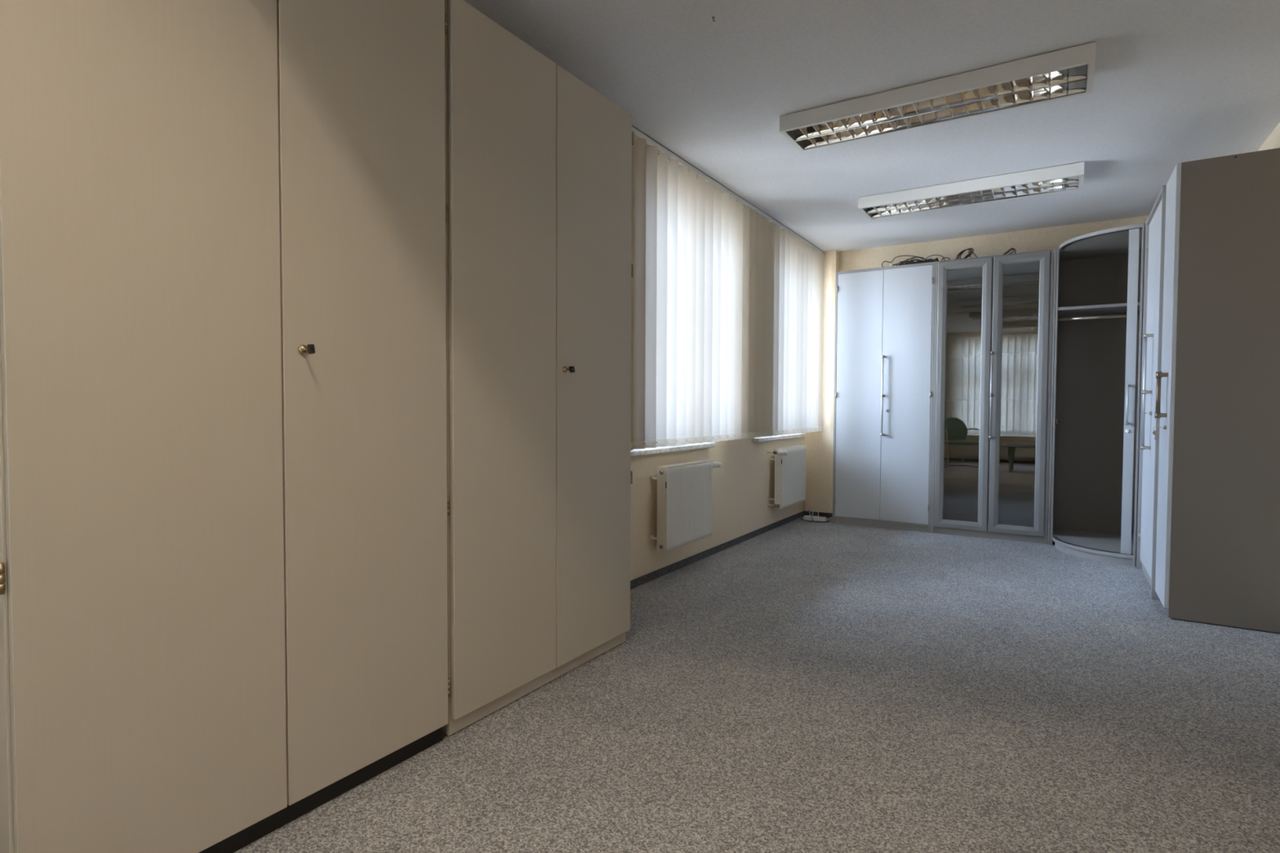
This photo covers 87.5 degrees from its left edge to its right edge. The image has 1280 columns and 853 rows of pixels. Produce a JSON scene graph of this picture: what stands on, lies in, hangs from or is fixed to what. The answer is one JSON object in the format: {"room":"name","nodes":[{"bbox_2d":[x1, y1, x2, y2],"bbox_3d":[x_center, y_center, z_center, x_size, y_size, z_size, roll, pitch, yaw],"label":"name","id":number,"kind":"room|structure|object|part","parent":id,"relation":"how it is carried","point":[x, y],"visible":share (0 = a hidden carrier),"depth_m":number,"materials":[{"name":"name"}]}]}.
{"room":"back office","nodes":[
{"label":"back office","id":0,"kind":"room"},
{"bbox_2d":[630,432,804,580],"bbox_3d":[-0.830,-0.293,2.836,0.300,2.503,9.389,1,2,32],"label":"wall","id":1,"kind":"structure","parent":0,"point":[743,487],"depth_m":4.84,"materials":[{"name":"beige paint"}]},
{"bbox_2d":[631,441,717,456],"bbox_3d":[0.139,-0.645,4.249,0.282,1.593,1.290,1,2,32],"label":"window sill","id":2,"kind":"structure","parent":1,"relation":"in","point":[634,452],"depth_m":4.12,"materials":[{"name":"white"}]},
{"bbox_2d":[649,459,722,551],"bbox_3d":[0.306,0.483,4.239,0.117,0.502,0.673,2,2,37],"label":"radiator","id":3,"kind":"object","parent":1,"relation":"attached to","point":[684,490],"visible":1,"depth_m":4.14,"materials":[{"name":"white metal"}]},
{"bbox_2d":[658,459,712,468],"bbox_3d":[0.293,0.235,4.213,0.066,0.006,0.610,1,2,32],"label":"grille","id":4,"kind":"object","parent":3,"relation":"attached to","point":[700,463],"depth_m":4.21,"materials":[{"name":"white metal"}]},
{"bbox_3d":[0.317,0.484,4.205,0.008,0.494,0.609,1,2,32],"label":"panel","id":5,"kind":"part","parent":3,"relation":"part of","materials":[{"name":"white metal"}]},
{"bbox_2d":[630,511,804,589],"bbox_3d":[-0.733,0.939,2.747,0.008,0.047,8.684,1,2,32],"label":"baseboard","id":6,"kind":"structure","parent":1,"relation":"attached to","point":[642,580],"depth_m":4.64,"materials":[{"name":"plastic"}]},
{"bbox_2d":[752,433,805,442],"bbox_3d":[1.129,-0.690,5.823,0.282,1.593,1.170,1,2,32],"label":"window sill","id":7,"kind":"structure","parent":1,"relation":"in","point":[793,435],"depth_m":5.68,"materials":[{"name":"white"}]},
{"bbox_2d":[766,445,806,509],"bbox_3d":[1.311,0.433,5.818,0.180,0.503,0.689,1,2,32],"label":"radiator","id":8,"kind":"object","parent":1,"relation":"attached to","point":[789,461],"visible":1,"depth_m":5.73,"materials":[{"name":"white metal"}]},
{"bbox_2d":[777,445,805,449],"bbox_3d":[1.322,0.184,5.849,0.066,0.006,0.609,1,2,32],"label":"grille","id":9,"kind":"object","parent":8,"relation":"attached to","point":[795,447],"depth_m":5.88,"materials":[{"name":"white metal"}]},
{"bbox_3d":[1.347,0.432,5.841,0.008,0.495,0.608,1,2,32],"label":"panel","id":10,"kind":"part","parent":8,"relation":"part of","materials":[{"name":"white metal"}]},
{"bbox_2d":[804,511,832,518],"bbox_3d":[1.698,0.837,6.341,0.278,0.047,0.008,1,2,32],"label":"baseboard","id":11,"kind":"object","parent":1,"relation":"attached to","point":[828,515],"visible":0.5,"depth_m":6.33,"materials":[{"name":"plastic"}]},
{"bbox_2d":[234,516,1279,852],"bbox_3d":[0.554,1.016,2.002,2.982,0.050,8.789,1,2,32],"label":"floor","id":12,"kind":"structure","parent":0,"point":[797,686],"depth_m":2.17,"materials":[{"name":"grey carpet"}]},
{"bbox_2d":[0,0,448,852],"bbox_3d":[-1.054,-0.162,1.734,0.468,2.307,1.036,1,2,32],"label":"tall cabinet","id":13,"kind":"object","parent":12,"relation":"on","point":[224,540],"visible":0.99,"depth_m":1.49,"materials":[{"name":"beige laminate"}]},
{"bbox_3d":[-1.006,-0.180,1.406,0.019,2.250,0.500,1,2,32],"label":"door","id":14,"kind":"part","parent":13,"relation":"part of","materials":[{"name":"beige laminate"}]},
{"bbox_2d":[304,343,315,354],"bbox_3d":[-0.812,-0.190,1.643,0.038,0.024,0.007,1,2,32],"label":"key","id":15,"kind":"object","parent":13,"relation":"attached to","point":[310,348],"visible":1,"depth_m":1.64,"materials":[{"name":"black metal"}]},
{"bbox_3d":[-0.735,-0.192,1.837,0.019,2.250,0.507,1,2,32],"label":"door","id":16,"kind":"part","parent":13,"relation":"part of","materials":[{"name":"beige laminate"}]},
{"bbox_2d":[442,0,633,735],"bbox_3d":[-0.499,-0.189,2.616,0.468,2.303,1.043,1,2,32],"label":"tall cabinet","id":17,"kind":"object","parent":12,"relation":"on","point":[540,268],"visible":0.77,"depth_m":2.37,"materials":[{"name":"beige laminate"}]},
{"bbox_3d":[-0.453,-0.205,2.285,0.019,2.250,0.501,1,2,32],"label":"door","id":18,"kind":"part","parent":17,"relation":"part of","materials":[{"name":"beige laminate"}]},
{"bbox_2d":[566,366,574,372],"bbox_3d":[-0.262,-0.215,2.518,0.038,0.024,0.011,1,2,32],"label":"key","id":19,"kind":"object","parent":17,"relation":"attached to","point":[571,369],"visible":1,"depth_m":2.51,"materials":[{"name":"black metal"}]},
{"bbox_3d":[-0.182,-0.217,2.716,0.019,2.250,0.508,1,2,32],"label":"door","id":20,"kind":"part","parent":17,"relation":"part of","materials":[{"name":"beige laminate"}]},
{"bbox_2d":[800,509,829,522],"bbox_3d":[1.591,0.807,6.166,0.161,0.118,0.302,-1,2,-32],"label":"cable","id":21,"kind":"object","parent":12,"relation":"on","point":[809,509],"visible":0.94,"depth_m":6.09,"materials":[{"name":"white plastic"}]},
{"bbox_2d":[803,506,832,521],"bbox_3d":[1.639,0.798,6.119,0.272,0.134,0.092,1,2,13],"label":"power strip","id":22,"kind":"object","parent":12,"relation":"on","point":[807,517],"visible":0.98,"depth_m":6.11,"materials":[{"name":"white plastic"}]},
{"bbox_2d":[811,501,832,515],"bbox_3d":[1.719,0.781,6.228,0.241,0.159,0.031,1,2,35],"label":"cable","id":23,"kind":"object","parent":12,"relation":"on","point":[821,501],"visible":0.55,"depth_m":6.26,"materials":[{"name":"white plastic"}]},
{"bbox_2d":[832,261,935,533],"bbox_3d":[2.166,-0.248,5.890,0.820,2.247,0.418,1,2,32],"label":"tall cabinet","id":24,"kind":"object","parent":12,"relation":"on","point":[885,316],"visible":0.94,"depth_m":5.74,"materials":[{"name":"grey laminate"}]},
{"bbox_3d":[1.920,-0.270,5.864,0.388,2.155,0.019,1,2,32],"label":"door","id":25,"kind":"part","parent":24,"relation":"part of","materials":[{"name":"grey laminate"}]},
{"bbox_3d":[2.072,-0.265,5.713,0.015,0.690,0.015,1,2,32],"label":"handle","id":26,"kind":"part","parent":24,"relation":"part of","materials":[{"name":"silver metal"}]},
{"bbox_3d":[2.251,-0.262,5.656,0.388,2.155,0.019,1,2,32],"label":"door","id":27,"kind":"part","parent":24,"relation":"part of","materials":[{"name":"grey laminate"}]},
{"bbox_2d":[881,254,957,266],"bbox_3d":[2.369,-1.415,5.672,0.600,0.097,0.208,1,2,29],"label":"cable tangle","id":28,"kind":"object","parent":24,"relation":"on","point":[923,260],"visible":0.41,"depth_m":5.62,"materials":[{"name":"black plastic"}]},
{"bbox_2d":[930,248,1054,544],"bbox_3d":[2.863,-0.286,5.444,0.830,2.357,0.428,1,2,32],"label":"display cabinet","id":29,"kind":"object","parent":12,"relation":"on","point":[993,314],"depth_m":5.49,"materials":[{"name":"grey glass"}]},
{"bbox_3d":[2.614,-0.254,5.416,0.396,2.187,0.023,1,2,32],"label":"door","id":30,"kind":"part","parent":29,"relation":"part of","materials":[{"name":"clear glass"}]},
{"bbox_3d":[2.686,-1.413,5.473,0.167,0.107,0.076,1,2,32],"label":"cable coil","id":31,"kind":"part","parent":29,"relation":"part of","materials":[{"name":"black plastic"}]},
{"bbox_2d":[944,440,1035,447],"bbox_3d":[2.881,0.141,5.490,0.790,0.022,0.332,1,2,32],"label":"shelf","id":32,"kind":"object","parent":29,"relation":"attached to","point":[1003,443],"depth_m":5.48,"materials":[{"name":"grey laminate"}]},
{"bbox_3d":[2.767,-0.248,5.265,0.015,0.690,0.015,1,2,32],"label":"handle","id":33,"kind":"part","parent":29,"relation":"part of","materials":[{"name":"silver metal"}]},
{"bbox_2d":[946,299,1039,313],"bbox_3d":[2.886,-0.979,5.455,0.790,0.022,0.332,1,2,32],"label":"shelf","id":34,"kind":"object","parent":29,"relation":"attached to","point":[1031,305],"depth_m":5.45,"materials":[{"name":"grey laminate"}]},
{"bbox_2d":[943,480,1045,493],"bbox_3d":[2.880,0.491,5.501,0.790,0.022,0.332,1,2,32],"label":"shelf","id":35,"kind":"object","parent":29,"relation":"attached to","point":[1004,485],"depth_m":5.49,"materials":[{"name":"glass"}]},
{"bbox_2d":[995,248,1016,255],"bbox_3d":[2.911,-1.383,5.314,0.140,0.066,0.030,1,2,32],"label":"cable","id":36,"kind":"object","parent":29,"relation":"on","point":[1013,249],"visible":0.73,"depth_m":5.30,"materials":[{"name":"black plastic"}]},
{"bbox_3d":[2.949,-0.246,5.205,0.384,2.187,0.023,1,2,32],"label":"door","id":37,"kind":"part","parent":29,"relation":"part of","materials":[{"name":"glass"}]},
{"bbox_2d":[1047,222,1146,567],"bbox_3d":[3.493,-0.207,4.750,0.974,2.247,0.937,1,2,32],"label":"tall cabinet","id":38,"kind":"object","parent":12,"relation":"on","point":[1099,277],"visible":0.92,"depth_m":5.18,"materials":[{"name":"grey laminate"}]},
{"bbox_3d":[3.237,-0.223,5.229,0.030,2.247,0.397,1,2,32],"label":"panel","id":39,"kind":"part","parent":38,"relation":"part of","materials":[{"name":"grey laminate"}]},
{"bbox_3d":[3.393,-0.814,4.992,0.460,0.025,0.025,1,2,32],"label":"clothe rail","id":40,"kind":"part","parent":38,"relation":"part of","materials":[{"name":"silver metal"}]},
{"bbox_3d":[3.507,0.852,4.784,0.942,0.023,0.914,1,2,32],"label":"panel","id":41,"kind":"part","parent":38,"relation":"part of","materials":[{"name":"grey laminate"}]},
{"bbox_2d":[1057,302,1139,316],"bbox_3d":[3.635,-0.879,4.936,0.926,0.022,0.407,1,2,32],"label":"shelf","id":42,"kind":"object","parent":38,"relation":"attached to","point":[1111,308],"depth_m":5.02,"materials":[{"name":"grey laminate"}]},
{"bbox_3d":[3.516,-1.318,4.717,0.942,0.023,0.914,1,2,32],"label":"panel","id":43,"kind":"part","parent":38,"relation":"part of","materials":[{"name":"grey laminate"}]},
{"bbox_3d":[3.201,-0.144,4.388,0.011,0.270,0.011,1,2,32],"label":"handle","id":44,"kind":"part","parent":38,"relation":"part of","materials":[{"name":"silver metal"}]},
{"bbox_3d":[3.235,-0.223,4.411,0.055,2.142,0.015,2,2,41],"label":"roller door","id":45,"kind":"part","parent":38,"relation":"part of","materials":[{"name":"grey"}]},
{"bbox_3d":[3.284,-0.197,4.390,0.025,2.247,0.064,1,2,32],"label":"post","id":46,"kind":"part","parent":38,"relation":"part of","materials":[{"name":"grey laminate"}]},
{"bbox_2d":[1136,184,1166,599],"bbox_3d":[3.217,-0.181,3.869,0.500,2.247,0.843,1,2,32],"label":"tall cabinet","id":47,"kind":"object","parent":12,"relation":"on","point":[1155,223],"visible":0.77,"depth_m":3.98,"materials":[{"name":"grey laminate"}]},
{"bbox_3d":[3.007,-0.207,3.985,0.015,0.690,0.015,1,2,32],"label":"handle","id":48,"kind":"part","parent":47,"relation":"part of","materials":[{"name":"silver metal"}]},
{"bbox_3d":[3.161,-0.212,4.141,0.019,2.155,0.400,1,2,32],"label":"door","id":49,"kind":"part","parent":47,"relation":"part of","materials":[{"name":"grey laminate"}]},
{"bbox_3d":[2.946,-0.202,3.801,0.019,2.155,0.400,1,2,32],"label":"door","id":50,"kind":"part","parent":47,"relation":"part of","materials":[{"name":"grey laminate"}]},
{"bbox_2d":[1154,147,1279,634],"bbox_3d":[2.889,-0.165,3.349,0.503,2.245,0.382,1,2,32],"label":"tall cabinet","id":51,"kind":"object","parent":12,"relation":"on","point":[1217,408],"visible":1,"depth_m":3.19,"materials":[{"name":"grey laminate"}]},
{"bbox_2d":[1152,426,1163,439],"bbox_3d":[2.644,0.036,3.410,0.043,0.068,0.022,1,2,32],"label":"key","id":52,"kind":"object","parent":51,"relation":"hanging from","point":[1154,433],"visible":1,"depth_m":3.41,"materials":[{"name":"silver metal"}]},
{"bbox_3d":[2.642,-0.161,3.406,0.020,0.220,0.020,1,2,32],"label":"handle","id":53,"kind":"part","parent":51,"relation":"part of","materials":[{"name":"silver metal"}]},
{"bbox_3d":[2.725,-0.195,3.451,0.018,2.193,0.379,1,2,32],"label":"door","id":54,"kind":"part","parent":51,"relation":"part of","materials":[{"name":"grey laminate"}]},
{"bbox_2d":[463,0,1279,252],"bbox_3d":[0.564,-1.561,1.922,2.982,0.100,8.789,1,2,32],"label":"ceiling","id":55,"kind":"structure","parent":0,"point":[1175,82],"depth_m":3.03,"materials":[{"name":"white paint"}]},
{"bbox_2d":[631,124,755,450],"bbox_3d":[0.250,-0.734,3.991,0.100,1.685,2.116,1,2,32],"label":"vertical blind","id":56,"kind":"object","parent":55,"relation":"hanging from","point":[693,243],"visible":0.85,"depth_m":4.03,"materials":[{"name":"white fabric"}]},
{"bbox_3d":[0.307,0.085,4.028,0.011,0.020,1.980,1,2,32],"label":"bead chain","id":57,"kind":"part","parent":56,"relation":"part of","materials":[{"name":"white plastic"}]},
{"bbox_2d":[754,206,824,437],"bbox_3d":[1.258,-0.780,5.592,0.100,1.685,1.660,1,2,32],"label":"vertical blind","id":58,"kind":"object","parent":55,"relation":"hanging from","point":[790,268],"visible":0.98,"depth_m":5.45,"materials":[{"name":"white fabric"}]},
{"bbox_3d":[1.308,0.040,5.620,0.012,0.020,1.517,1,2,32],"label":"bead chain","id":59,"kind":"part","parent":58,"relation":"part of","materials":[{"name":"white plastic"}]},
{"bbox_2d":[779,41,1096,151],"bbox_3d":[1.338,-1.507,3.130,1.309,0.078,0.323,1,2,32],"label":"ceiling light","id":60,"kind":"object","parent":55,"relation":"attached to","point":[1069,72],"visible":1,"depth_m":3.05,"materials":[{"name":"silver metal"}]},
{"bbox_2d":[857,161,1084,219],"bbox_3d":[2.153,-1.544,4.426,1.309,0.078,0.323,1,2,32],"label":"ceiling light","id":61,"kind":"object","parent":55,"relation":"attached to","point":[1068,177],"visible":1,"depth_m":4.34,"materials":[{"name":"white metal"}]},
{"bbox_2d":[839,215,1148,511],"bbox_3d":[2.952,-0.369,5.766,2.982,2.503,0.200,1,2,32],"label":"wall","id":62,"kind":"structure","parent":0,"point":[1050,237],"depth_m":5.65,"materials":[{"name":"beige paint"}]},
{"bbox_2d":[804,249,839,513],"bbox_3d":[1.726,-0.392,6.356,0.278,2.503,0.106,1,2,32],"label":"wall","id":63,"kind":"structure","parent":62,"relation":"attached to","point":[820,445],"depth_m":6.28,"materials":[{"name":"beige paint"}]},
{"bbox_2d":[1257,122,1279,151],"bbox_3d":[1.906,-0.229,1.116,0.200,2.503,8.789,1,2,32],"label":"wall","id":64,"kind":"structure","parent":0,"point":[1273,141],"depth_m":3.50,"materials":[{"name":"beige paint"}]}
]}

